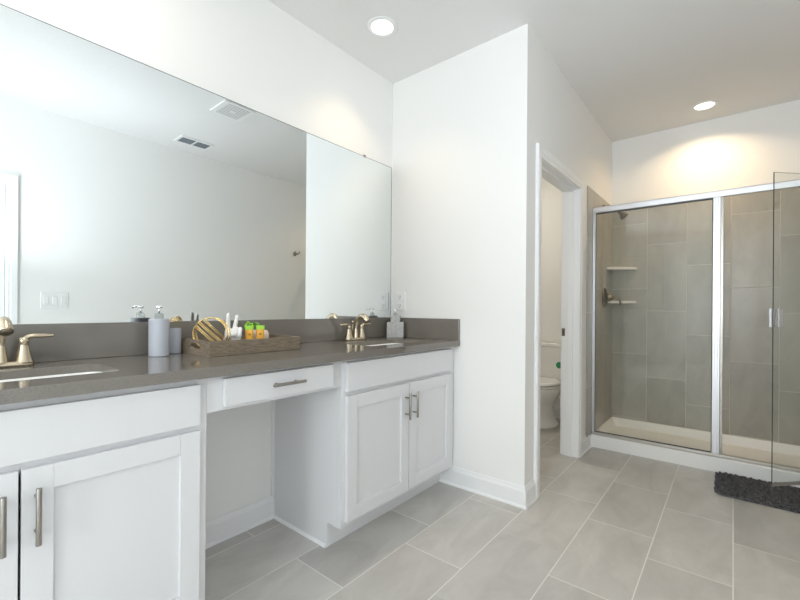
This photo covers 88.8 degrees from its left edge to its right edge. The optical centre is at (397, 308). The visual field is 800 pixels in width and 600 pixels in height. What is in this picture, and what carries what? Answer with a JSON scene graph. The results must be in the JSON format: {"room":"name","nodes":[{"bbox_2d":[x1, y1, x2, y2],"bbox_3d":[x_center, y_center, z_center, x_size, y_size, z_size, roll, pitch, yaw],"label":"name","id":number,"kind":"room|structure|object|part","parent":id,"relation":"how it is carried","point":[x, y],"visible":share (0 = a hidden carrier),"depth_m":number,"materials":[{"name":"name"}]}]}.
{"room":"bathroom","nodes":[
{"label":"bathroom","id":0,"kind":"room"},
{"bbox_2d":[0,0,392,520],"bbox_3d":[-1.151,-0.257,1.689,0.120,2.740,7.790,0,0,39],"label":"wall","id":1,"kind":"structure","parent":0,"point":[255,55],"depth_m":2.06,"materials":[{"name":"white paint"}]},
{"bbox_2d":[0,3,391,323],"bbox_3d":[-0.858,-0.484,1.941,0.009,1.082,2.559,0,0,39],"label":"wall mirror","id":2,"kind":"object","parent":1,"relation":"attached to","point":[129,187],"visible":1,"depth_m":1.75,"materials":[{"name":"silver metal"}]},
{"bbox_2d":[5,317,390,362],"bbox_3d":[-0.860,0.124,1.935,0.020,0.134,2.552,0,0,39],"label":"backsplash","id":3,"kind":"structure","parent":1,"relation":"attached to","point":[71,341],"depth_m":1.63,"materials":[{"name":"grey stone"}]},
{"bbox_2d":[205,495,274,548],"bbox_3d":[-0.855,1.056,1.950,0.021,0.118,0.617,0,0,39],"label":"baseboard","id":4,"kind":"structure","parent":1,"relation":"attached to","point":[219,529],"depth_m":2.02,"materials":[{"name":"white paint"}]},
{"bbox_2d":[271,400,274,495],"bbox_3d":[-0.666,0.677,2.183,0.012,0.641,0.014,0,0,39],"label":"trim","id":5,"kind":"structure","parent":1,"relation":"attached to","point":[272,401],"depth_m":2.18,"materials":[{"name":"white paint"}]},
{"bbox_2d":[391,24,534,486],"bbox_3d":[0.378,-0.246,2.673,0.996,2.740,0.115,0,0,39],"label":"wall","id":6,"kind":"structure","parent":0,"point":[463,148],"depth_m":2.50,"materials":[{"name":"white paint"}]},
{"bbox_2d":[395,292,404,310],"bbox_3d":[0.017,-0.051,2.888,0.092,0.132,0.009,0,0,39],"label":"power outlet","id":7,"kind":"object","parent":6,"relation":"attached to","point":[399,296],"visible":0.93,"depth_m":2.88,"materials":[{"name":"white plastic"}]},
{"bbox_2d":[401,318,459,339],"bbox_3d":[0.168,0.132,2.755,0.570,0.134,0.020,0,0,39],"label":"side splash","id":8,"kind":"object","parent":6,"relation":"attached to","point":[429,328],"visible":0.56,"depth_m":2.69,"materials":[{"name":"grey stone"}]},
{"bbox_2d":[439,466,536,509],"bbox_3d":[0.546,1.066,2.530,0.581,0.118,0.161,0,0,39],"label":"baseboard","id":9,"kind":"structure","parent":6,"relation":"attached to","point":[522,497],"depth_m":2.43,"materials":[{"name":"white paint"}]},
{"bbox_2d":[205,418,799,599],"bbox_3d":[-0.138,1.170,0.850,2.766,0.100,7.790,0,0,39],"label":"floor","id":10,"kind":"structure","parent":0,"point":[603,524],"depth_m":1.92,"materials":[{"name":"tile"}]},
{"bbox_2d":[0,378,206,599],"bbox_3d":[-1.137,0.669,1.156,0.585,0.887,0.971,0,0,39],"label":"vanity cabinet","id":11,"kind":"object","parent":10,"relation":"on","point":[103,494],"visible":0.93,"depth_m":1.15,"materials":[{"name":"white paint"}]},
{"bbox_3d":[-0.938,0.515,0.969,0.040,0.142,0.012,0,0,39],"label":"handle","id":12,"kind":"part","parent":11,"relation":"part of","materials":[{"name":"silver metal"}]},
{"bbox_3d":[-1.089,0.689,0.833,0.019,0.578,0.463,0,0,39],"label":"door","id":13,"kind":"part","parent":11,"relation":"part of","materials":[{"name":"white paint"}]},
{"bbox_3d":[-0.897,0.515,1.018,0.040,0.142,0.012,0,0,39],"label":"handle","id":14,"kind":"part","parent":11,"relation":"part of","materials":[{"name":"silver metal"}]},
{"bbox_3d":[-0.945,0.316,1.004,0.019,0.134,0.908,0,0,39],"label":"drawer","id":15,"kind":"part","parent":11,"relation":"part of","materials":[{"name":"white paint"}]},
{"bbox_3d":[-0.799,0.691,1.186,0.019,0.578,0.440,0,0,39],"label":"door","id":16,"kind":"part","parent":11,"relation":"part of","materials":[{"name":"white paint"}]},
{"bbox_2d":[0,337,459,404],"bbox_3d":[-0.641,0.211,1.767,0.571,0.034,2.572,0,0,39],"label":"countertop","id":17,"kind":"structure","parent":11,"relation":"on","point":[120,372],"depth_m":1.40,"materials":[{"name":"grey stone"}]},
{"bbox_2d":[0,316,54,367],"bbox_3d":[-1.272,0.106,1.311,0.181,0.166,0.206,0,0,-2],"label":"faucet","id":18,"kind":"object","parent":17,"relation":"on","point":[23,357],"visible":1,"depth_m":1.33,"materials":[{"name":"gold metal"}]},
{"bbox_3d":[-1.239,0.101,1.285,0.142,0.155,0.038,0,0,39],"label":"spout","id":19,"kind":"part","parent":18,"relation":"part of","materials":[{"name":"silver metal"}]},
{"bbox_3d":[-1.277,0.180,1.315,0.056,0.017,0.164,0,0,39],"label":"plate","id":20,"kind":"part","parent":18,"relation":"part of","materials":[{"name":"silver metal"}]},
{"bbox_3d":[-1.242,0.137,1.357,0.055,0.085,0.055,0,0,39],"label":"handle","id":21,"kind":"part","parent":18,"relation":"part of","materials":[{"name":"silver metal"}]},
{"bbox_3d":[-1.218,0.099,1.383,0.027,0.030,0.088,0,0,39],"label":"lever","id":22,"kind":"part","parent":18,"relation":"part of","materials":[{"name":"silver metal"}]},
{"bbox_2d":[0,371,101,381],"bbox_3d":[-1.106,0.299,1.157,0.278,0.165,0.524,0,0,39],"label":"sink","id":23,"kind":"object","parent":17,"relation":"in","point":[80,373],"visible":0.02,"depth_m":1.32,"materials":[{"name":"white ceramic"}]},
{"bbox_2d":[148,305,169,356],"bbox_3d":[-0.966,0.089,1.653,0.074,0.205,0.075,0,0,13],"label":"soap dispenser","id":24,"kind":"object","parent":17,"relation":"on","point":[158,328],"visible":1,"depth_m":1.62,"materials":[{"name":"grey ceramic"}]},
{"bbox_2d":[169,328,180,353],"bbox_3d":[-0.955,0.138,1.752,0.047,0.107,0.047,0,0,39],"label":"tumbler","id":25,"kind":"object","parent":17,"relation":"on","point":[175,333],"visible":0.94,"depth_m":1.73,"materials":[{"name":"grey ceramic"}]},
{"bbox_2d":[183,334,299,356],"bbox_3d":[-0.702,0.162,1.865,0.244,0.062,0.436,0,0,39],"label":"wooden tray","id":26,"kind":"object","parent":17,"relation":"on","point":[207,348],"visible":1,"depth_m":1.75,"materials":[{"name":"brown wood"}]},
{"bbox_2d":[192,317,230,346],"bbox_3d":[-0.798,0.109,1.753,0.159,0.143,0.083,0,0,-15],"label":"ornament","id":27,"kind":"object","parent":26,"relation":"in","point":[218,319],"visible":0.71,"depth_m":1.74,"materials":[{"name":"gold metal"}]},
{"bbox_2d":[223,313,241,340],"bbox_3d":[-0.727,0.101,1.802,0.077,0.164,0.062,0,0,-24],"label":"figurine","id":28,"kind":"object","parent":26,"relation":"in","point":[236,332],"visible":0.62,"depth_m":1.79,"materials":[{"name":"white ceramic"}]},
{"bbox_2d":[245,326,253,338],"bbox_3d":[-0.675,0.130,1.859,0.039,0.105,0.024,0,0,-25],"label":"tube","id":29,"kind":"object","parent":26,"relation":"on","point":[248,329],"visible":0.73,"depth_m":1.85,"materials":[{"name":"orange plastic"}]},
{"bbox_2d":[244,322,258,330],"bbox_3d":[-0.703,0.122,1.972,0.073,0.120,0.078,0,0,11],"label":"artificial plant","id":30,"kind":"object","parent":26,"relation":"on","point":[247,323],"visible":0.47,"depth_m":1.97,"materials":[{"name":"green plastic"}]},
{"bbox_2d":[256,325,264,338],"bbox_3d":[-0.638,0.131,1.896,0.039,0.105,0.024,0,0,-25],"label":"tube","id":31,"kind":"object","parent":26,"relation":"on","point":[259,328],"visible":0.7,"depth_m":1.89,"materials":[{"name":"orange plastic"}]},
{"bbox_2d":[264,330,268,337],"bbox_3d":[-0.640,0.142,1.957,0.045,0.082,0.045,0,0,39],"label":"soap bar","id":32,"kind":"object","parent":26,"relation":"on","point":[266,334],"visible":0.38,"depth_m":1.94,"materials":[{"name":"beige"}]},
{"bbox_2d":[206,361,340,412],"bbox_3d":[-0.608,0.292,1.750,0.524,0.126,0.614,0,0,39],"label":"drawer unit","id":33,"kind":"object","parent":17,"relation":"attached to","point":[231,391],"visible":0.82,"depth_m":1.55,"materials":[{"name":"white paint"}]},
{"bbox_3d":[-0.446,0.293,1.613,0.019,0.098,0.498,0,0,39],"label":"drawer","id":34,"kind":"part","parent":33,"relation":"part of","materials":[{"name":"white paint"}]},
{"bbox_3d":[-0.425,0.289,1.592,0.040,0.012,0.148,0,0,39],"label":"handle","id":35,"kind":"part","parent":33,"relation":"part of","materials":[{"name":"silver metal"}]},
{"bbox_2d":[340,314,370,340],"bbox_3d":[-0.260,0.113,2.546,0.181,0.166,0.206,0,0,-2],"label":"faucet","id":36,"kind":"object","parent":17,"relation":"on","point":[353,335],"visible":1,"depth_m":2.52,"materials":[{"name":"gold metal"}]},
{"bbox_3d":[-0.299,0.144,2.507,0.055,0.085,0.055,0,0,39],"label":"handle","id":37,"kind":"part","parent":36,"relation":"part of","materials":[{"name":"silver metal"}]},
{"bbox_3d":[-0.264,0.188,2.550,0.056,0.017,0.164,0,0,39],"label":"plate","id":38,"kind":"part","parent":36,"relation":"part of","materials":[{"name":"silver metal"}]},
{"bbox_3d":[-0.227,0.108,2.519,0.142,0.155,0.038,0,0,39],"label":"spout","id":39,"kind":"part","parent":36,"relation":"part of","materials":[{"name":"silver metal"}]},
{"bbox_3d":[-0.229,0.144,2.592,0.055,0.085,0.055,0,0,39],"label":"handle","id":40,"kind":"part","parent":36,"relation":"part of","materials":[{"name":"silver metal"}]},
{"bbox_2d":[366,343,398,345],"bbox_3d":[-0.079,0.307,2.410,0.278,0.165,0.524,0,0,39],"label":"sink","id":41,"kind":"object","parent":17,"relation":"in","point":[387,343],"visible":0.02,"depth_m":2.57,"materials":[{"name":"white ceramic"}]},
{"bbox_2d":[387,308,403,337],"bbox_3d":[-0.014,0.098,2.797,0.114,0.199,0.092,0,0,4],"label":"soap dispenser","id":42,"kind":"object","parent":17,"relation":"on","point":[395,328],"visible":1,"depth_m":2.76,"materials":[{"name":"stone"}]},
{"bbox_2d":[274,347,453,546],"bbox_3d":[-0.132,0.676,2.382,0.585,0.887,0.970,0,0,39],"label":"vanity cabinet","id":43,"kind":"object","parent":10,"relation":"on","point":[346,456],"visible":0.94,"depth_m":2.06,"materials":[{"name":"white paint"}]},
{"bbox_2d":[273,515,325,547],"bbox_3d":[-0.497,1.111,2.043,0.412,0.014,0.012,0,0,39],"label":"trim","id":44,"kind":"structure","parent":43,"relation":"attached to","point":[276,518],"depth_m":2.03,"materials":[{"name":"white paint"}]},
{"bbox_3d":[-0.092,0.693,2.049,0.019,0.580,0.456,0,0,39],"label":"door","id":45,"kind":"part","parent":43,"relation":"part of","materials":[{"name":"white paint"}]},
{"bbox_3d":[0.041,0.621,2.241,0.018,0.772,0.970,0,0,39],"label":"frame","id":46,"kind":"part","parent":43,"relation":"part of","materials":[{"name":"white paint"}]},
{"bbox_3d":[0.050,0.317,2.218,0.019,0.133,0.895,0,0,39],"label":"drawer","id":47,"kind":"part","parent":43,"relation":"part of","materials":[{"name":"white paint"}]},
{"bbox_3d":[0.058,0.522,2.182,0.040,0.142,0.012,0,0,39],"label":"handle","id":48,"kind":"part","parent":43,"relation":"part of","materials":[{"name":"silver metal"}]},
{"bbox_3d":[0.099,0.522,2.233,0.040,0.142,0.012,0,0,39],"label":"handle","id":49,"kind":"part","parent":43,"relation":"part of","materials":[{"name":"silver metal"}]},
{"bbox_3d":[0.195,0.695,2.399,0.019,0.580,0.436,0,0,39],"label":"door","id":50,"kind":"part","parent":43,"relation":"part of","materials":[{"name":"white paint"}]},
{"bbox_2d":[540,341,560,429],"bbox_3d":[1.424,0.740,3.998,0.472,0.782,0.680,0,0,39],"label":"toilet","id":51,"kind":"object","parent":10,"relation":"on","point":[550,377],"visible":0.39,"depth_m":3.94,"materials":[{"name":"white ceramic"}]},
{"bbox_3d":[1.377,0.935,3.943,0.374,0.392,0.528,0,0,39],"label":"bowl","id":52,"kind":"part","parent":51,"relation":"part of","materials":[{"name":"white ceramic"}]},
{"bbox_3d":[1.577,0.564,4.184,0.450,0.352,0.192,0,0,39],"label":"tank","id":53,"kind":"part","parent":51,"relation":"part of","materials":[{"name":"white ceramic"}]},
{"bbox_3d":[1.358,0.725,3.918,0.376,0.018,0.472,0,0,39],"label":"seat","id":54,"kind":"part","parent":51,"relation":"part of","materials":[{"name":"white ceramic"}]},
{"bbox_3d":[1.358,0.698,3.918,0.375,0.025,0.472,0,0,39],"label":"lid","id":55,"kind":"part","parent":51,"relation":"part of","materials":[{"name":"white ceramic"}]},
{"bbox_3d":[1.579,0.368,4.184,0.472,0.038,0.200,0,0,39],"label":"tank lid","id":56,"kind":"part","parent":51,"relation":"part of","materials":[{"name":"white ceramic"}]},
{"bbox_2d":[591,416,799,487],"bbox_3d":[2.400,1.088,3.159,1.510,0.101,0.738,0,0,39],"label":"shower pan","id":57,"kind":"object","parent":10,"relation":"on","point":[756,449],"visible":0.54,"depth_m":3.16,"materials":[{"name":"white plastic"}]},
{"bbox_2d":[591,172,799,485],"bbox_3d":[2.065,0.102,2.742,1.512,1.864,0.470,0,0,39],"label":"shower door frame","id":58,"kind":"structure","parent":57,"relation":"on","point":[775,316],"depth_m":2.86,"materials":[{"name":"silver metal"}]},
{"bbox_3d":[2.194,1.026,2.907,1.510,0.018,0.042,0,0,39],"label":"sill rail","id":59,"kind":"part","parent":58,"relation":"part of","materials":[{"name":"grey"}]},
{"bbox_3d":[2.207,-0.805,2.906,1.512,0.048,0.036,0,0,39],"label":"header rail","id":60,"kind":"part","parent":58,"relation":"part of","materials":[{"name":"silver metal"}]},
{"bbox_3d":[2.239,0.118,2.872,0.042,1.798,0.040,0,0,39],"label":"post","id":61,"kind":"part","parent":58,"relation":"part of","materials":[{"name":"silver metal"}]},
{"bbox_3d":[2.192,0.054,2.388,0.028,0.110,0.027,0,0,-8],"label":"door handle","id":62,"kind":"part","parent":58,"relation":"part of","materials":[{"name":"silver metal"}]},
{"bbox_3d":[2.196,0.054,2.355,0.028,0.110,0.027,0,0,-8],"label":"door handle","id":63,"kind":"part","parent":58,"relation":"part of","materials":[{"name":"silver metal"}]},
{"bbox_3d":[2.454,0.119,2.406,0.560,1.816,0.006,0,0,-8],"label":"door glass","id":64,"kind":"part","parent":58,"relation":"part of","materials":[{"name":"grey"}]},
{"bbox_2d":[714,471,799,513],"bbox_3d":[2.313,1.124,2.454,0.655,0.026,0.417,0,0,39],"label":"bath mat","id":65,"kind":"object","parent":10,"relation":"on","point":[761,492],"visible":0.93,"depth_m":2.49,"materials":[{"name":"black fabric"}]},
{"bbox_2d":[268,0,799,141],"bbox_3d":[-0.117,-1.669,0.850,2.766,0.100,7.790,0,0,39],"label":"ceiling","id":66,"kind":"structure","parent":0,"point":[640,67],"depth_m":2.48,"materials":[{"name":"white paint"}]},
{"bbox_2d":[367,16,396,37],"bbox_3d":[-0.089,-1.616,2.348,0.176,0.007,0.176,0,0,39],"label":"recessed light","id":67,"kind":"object","parent":66,"relation":"in","point":[379,26],"visible":1,"depth_m":2.34,"materials":[{"name":"white plastic"}]},
{"bbox_2d":[691,100,718,110],"bbox_3d":[2.421,-1.598,3.223,0.176,0.007,0.176,0,0,39],"label":"recessed light","id":68,"kind":"object","parent":66,"relation":"in","point":[705,105],"visible":1,"depth_m":3.21,"materials":[{"name":"white plastic"}]},
{"bbox_2d":[532,34,611,479],"bbox_3d":[1.385,-0.239,3.207,0.115,2.740,1.987,0,0,39],"label":"wall","id":69,"kind":"structure","parent":0,"point":[565,126],"depth_m":2.93,"materials":[{"name":"white paint"}]},
{"bbox_2d":[534,143,583,498],"bbox_3d":[1.068,0.074,2.822,0.155,2.109,0.948,0,0,39],"label":"door frame","id":70,"kind":"structure","parent":69,"relation":"in","point":[549,168],"depth_m":3.11,"materials":[{"name":"white paint"}]},
{"bbox_3d":[1.016,0.074,2.865,0.020,2.108,0.948,0,0,39],"label":"casing","id":71,"kind":"part","parent":70,"relation":"part of","materials":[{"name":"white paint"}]},
{"bbox_2d":[582,435,591,455],"bbox_3d":[1.496,1.073,3.247,0.021,0.118,0.265,0,0,39],"label":"baseboard","id":72,"kind":"structure","parent":69,"relation":"attached to","point":[586,442],"depth_m":3.24,"materials":[{"name":"white paint"}]},
{"bbox_2d":[585,186,612,437],"bbox_3d":[1.782,0.078,3.596,0.009,2.112,0.858,0,0,39],"label":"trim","id":73,"kind":"structure","parent":69,"relation":"attached to","point":[604,221],"depth_m":3.56,"materials":[{"name":"tile"}]},
{"bbox_2d":[602,288,620,307],"bbox_3d":[1.921,-0.097,3.650,0.135,0.176,0.176,0,0,39],"label":"shower valve","id":74,"kind":"object","parent":69,"relation":"attached to","point":[606,297],"visible":1,"depth_m":3.64,"materials":[{"name":"silver metal"}]},
{"bbox_2d":[603,205,627,219],"bbox_3d":[1.918,-0.853,3.592,0.195,0.155,0.074,0,0,39],"label":"shower","id":75,"kind":"object","parent":69,"relation":"attached to","point":[623,215],"visible":0.38,"depth_m":3.54,"materials":[{"name":"silver metal"}]},
{"bbox_2d":[541,99,799,405],"bbox_3d":[2.350,-0.232,3.777,2.646,2.740,0.120,0,0,39],"label":"wall","id":76,"kind":"structure","parent":0,"point":[743,149],"depth_m":3.56,"materials":[{"name":"white paint"}]},
{"bbox_2d":[554,406,559,417],"bbox_3d":[0.990,1.069,3.522,0.881,0.118,1.987,0,0,39],"label":"baseboard","id":77,"kind":"structure","parent":76,"relation":"attached to","point":[556,408],"depth_m":4.24,"materials":[{"name":"white paint"}]},
{"bbox_2d":[607,267,636,270],"bbox_3d":[2.076,-0.370,3.775,0.212,0.024,0.212,0,0,39],"label":"corner shelf","id":78,"kind":"object","parent":76,"relation":"attached to","point":[608,268],"visible":1,"depth_m":3.74,"materials":[{"name":"white ceramic"}]},
{"bbox_2d":[608,301,636,303],"bbox_3d":[2.073,-0.059,3.775,0.212,0.024,0.212,0,0,39],"label":"corner shelf","id":79,"kind":"object","parent":76,"relation":"attached to","point":[609,302],"visible":0.86,"depth_m":3.74,"materials":[{"name":"white ceramic"}]},
{"bbox_2d":[611,187,799,445],"bbox_3d":[2.646,0.037,3.449,1.530,2.027,0.010,0,0,39],"label":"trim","id":80,"kind":"structure","parent":76,"relation":"attached to","point":[661,366],"depth_m":3.46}
]}

